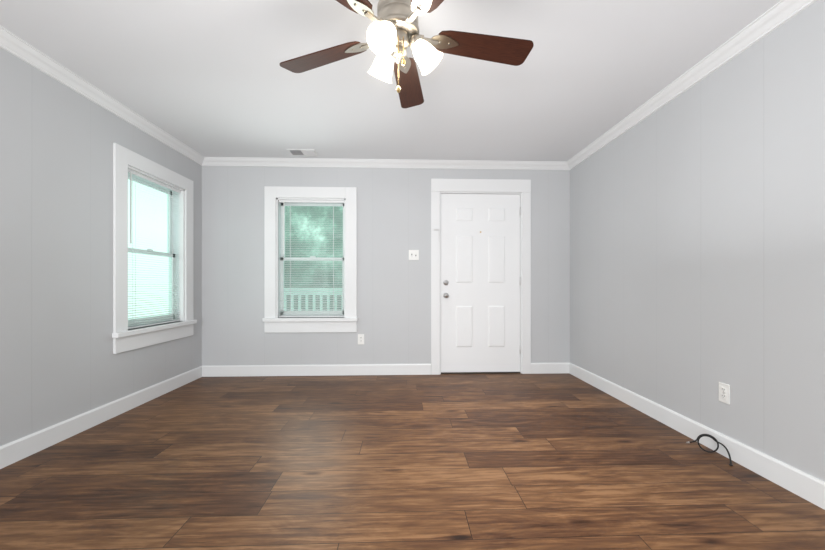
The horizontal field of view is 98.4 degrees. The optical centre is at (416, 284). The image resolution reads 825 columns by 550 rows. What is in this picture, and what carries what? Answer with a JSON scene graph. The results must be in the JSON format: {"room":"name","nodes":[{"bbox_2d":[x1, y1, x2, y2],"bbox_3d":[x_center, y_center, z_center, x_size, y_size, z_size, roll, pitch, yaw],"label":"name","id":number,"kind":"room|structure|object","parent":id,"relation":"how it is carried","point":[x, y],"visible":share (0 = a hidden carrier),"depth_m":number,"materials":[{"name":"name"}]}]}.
{"room":"empty living room","nodes":[
{"label":"empty living room","id":0,"kind":"room"},
{"bbox_2d":[0,47,201,445],"bbox_3d":[-2.355,-0.191,0.454,0.150,2.440,7.080,0,0,-2],"label":"wall","id":1,"kind":"structure","parent":0,"point":[60,361],"depth_m":2.36,"materials":[{"name":"paint"}]},
{"bbox_2d":[0,26,203,165],"bbox_3d":[-2.246,-1.372,0.458,0.068,0.078,7.080,0,0,-2],"label":"crown molding","id":2,"kind":"structure","parent":1,"relation":"attached to","point":[9,42],"depth_m":2.49,"materials":[{"name":"white wood"}]},
{"bbox_2d":[0,366,203,468],"bbox_3d":[-2.273,0.968,0.457,0.014,0.122,7.080,0,0,-2],"label":"baseboard","id":3,"kind":"structure","parent":1,"relation":"attached to","point":[12,452],"depth_m":2.52,"materials":[{"name":"white wood"}]},
{"bbox_2d":[112,143,196,353],"bbox_3d":[-2.435,-0.284,3.288,0.198,1.646,1.056,0,0,-2],"label":"window","id":4,"kind":"structure","parent":1,"relation":"in","point":[170,183],"depth_m":3.23,"materials":[{"name":"white wood"}]},
{"bbox_2d":[202,166,569,365],"bbox_3d":[-0.315,-0.191,4.146,4.500,2.440,0.150,0,0,-2],"label":"wall","id":5,"kind":"structure","parent":0,"point":[393,280],"depth_m":4.06,"materials":[{"name":"paint"}]},
{"bbox_2d":[262,186,357,332],"bbox_3d":[-1.198,-0.284,4.090,1.056,1.646,0.198,0,0,-2],"label":"window","id":6,"kind":"structure","parent":5,"relation":"in","point":[277,199],"depth_m":4.04,"materials":[{"name":"white wood"}]},
{"bbox_2d":[204,364,430,376],"bbox_3d":[-1.108,0.968,4.035,2.546,0.122,0.014,0,0,-2],"label":"baseboard","id":7,"kind":"structure","parent":5,"relation":"attached to","point":[338,369],"depth_m":4.03,"materials":[{"name":"white wood"}]},
{"bbox_2d":[358,334,363,343],"bbox_3d":[-0.633,0.622,4.055,0.072,0.116,0.009,0,0,-2],"label":"electrical outlet","id":8,"kind":"object","parent":5,"relation":"attached to","point":[360,338],"visible":1,"depth_m":4.05,"materials":[{"name":"white plastic"}]},
{"bbox_2d":[204,157,567,169],"bbox_3d":[-0.311,-1.372,4.037,4.020,0.078,0.068,0,0,-2],"label":"crown molding","id":9,"kind":"structure","parent":5,"relation":"attached to","point":[208,161],"depth_m":4.03,"materials":[{"name":"white wood"}]},
{"bbox_2d":[409,250,418,259],"bbox_3d":[-0.032,-0.341,4.070,0.116,0.116,0.022,0,0,-2],"label":"switch plate","id":10,"kind":"object","parent":5,"relation":"attached to","point":[413,254],"visible":1,"depth_m":4.08,"materials":[{"name":"white plastic"}]},
{"bbox_2d":[441,194,520,371],"bbox_3d":[0.746,-0.020,4.119,0.932,2.066,0.114,0,0,-2],"label":"door","id":11,"kind":"structure","parent":5,"relation":"in","point":[480,282],"depth_m":4.13,"materials":[{"name":"white wood"}]},
{"bbox_2d":[431,179,530,374],"bbox_3d":[0.740,-0.092,4.171,1.154,2.243,0.179,0,0,-2],"label":"door frame","id":12,"kind":"structure","parent":5,"relation":"attached to","point":[439,187],"depth_m":4.09,"materials":[{"name":"white painted wood"}]},
{"bbox_2d":[531,363,567,373],"bbox_3d":[1.539,0.968,4.133,0.436,0.122,0.014,0,0,-2],"label":"baseboard","id":13,"kind":"structure","parent":5,"relation":"attached to","point":[536,368],"depth_m":4.13,"materials":[{"name":"white wood"}]},
{"bbox_2d":[0,0,780,161],"bbox_3d":[-0.181,-1.471,0.534,4.500,0.120,7.380,0,0,-2],"label":"ceiling","id":14,"kind":"structure","parent":0,"point":[209,78],"depth_m":2.34,"materials":[{"name":"white paint"}]},
{"bbox_2d":[286,149,317,155],"bbox_3d":[-1.212,-1.406,3.795,0.290,0.012,0.185,0,0,-2],"label":"ceiling vent","id":15,"kind":"object","parent":14,"relation":"in","point":[302,152],"visible":1,"depth_m":3.78,"materials":[{"name":"white metal"}]},
{"bbox_2d":[280,0,533,107],"bbox_3d":[-0.066,-1.130,1.656,1.266,0.561,1.257,0,0,-2],"label":"fan","id":16,"kind":"object","parent":14,"relation":"hanging from","point":[393,35],"visible":1,"depth_m":1.68,"materials":[{"name":"brown wood"}]},
{"bbox_2d":[0,373,824,549],"bbox_3d":[-0.181,1.079,0.534,4.500,0.100,7.380,0,0,-2],"label":"floor","id":17,"kind":"structure","parent":0,"point":[554,461],"depth_m":1.90,"materials":[{"name":"brown wood"}]},
{"bbox_2d":[687,434,732,465],"bbox_3d":[1.770,0.975,2.141,0.118,0.109,0.245,0,0,-2],"label":"cord","id":18,"kind":"object","parent":17,"relation":"on","point":[712,437],"visible":1,"depth_m":2.17,"materials":[{"name":"black plastic"}]},
{"bbox_2d":[570,0,824,481],"bbox_3d":[1.992,-0.191,0.614,0.150,2.440,7.080,0,0,-2],"label":"wall","id":19,"kind":"structure","parent":0,"point":[697,243],"depth_m":2.16,"materials":[{"name":"paint"}]},
{"bbox_2d":[564,0,816,169],"bbox_3d":[1.883,-1.372,0.610,0.068,0.078,7.080,0,0,-2],"label":"crown molding","id":20,"kind":"structure","parent":19,"relation":"attached to","point":[775,16],"depth_m":2.24,"materials":[{"name":"white wood"}]},
{"bbox_2d":[568,363,824,509],"bbox_3d":[1.910,0.968,0.611,0.014,0.122,7.080,0,0,-2],"label":"baseboard","id":21,"kind":"structure","parent":19,"relation":"attached to","point":[805,486],"depth_m":2.13,"materials":[{"name":"white wood"}]},
{"bbox_2d":[719,382,729,404],"bbox_3d":[1.856,0.654,2.150,0.009,0.116,0.072,0,0,-2],"label":"electrical outlet","id":22,"kind":"object","parent":19,"relation":"attached to","point":[724,392],"visible":1,"depth_m":2.14,"materials":[{"name":"white plastic"}]},
{"label":"outside","id":23,"kind":"structure","parent":0,"visible":0},
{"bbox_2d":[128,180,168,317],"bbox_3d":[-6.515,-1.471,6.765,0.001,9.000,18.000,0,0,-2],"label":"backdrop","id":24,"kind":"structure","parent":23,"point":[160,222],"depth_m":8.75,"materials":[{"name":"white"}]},
{"bbox_2d":[284,206,342,295],"bbox_3d":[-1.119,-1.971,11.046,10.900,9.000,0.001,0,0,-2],"label":"trees","id":25,"kind":"object","parent":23,"point":[315,219],"depth_m":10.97,"materials":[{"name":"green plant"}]},
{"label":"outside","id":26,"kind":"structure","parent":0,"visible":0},
{"bbox_2d":[284,288,341,308],"bbox_3d":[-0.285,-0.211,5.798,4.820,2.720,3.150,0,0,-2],"label":"railing","id":27,"kind":"object","parent":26,"point":[308,305],"depth_m":5.87,"materials":[{"name":"white wood"}]}
]}

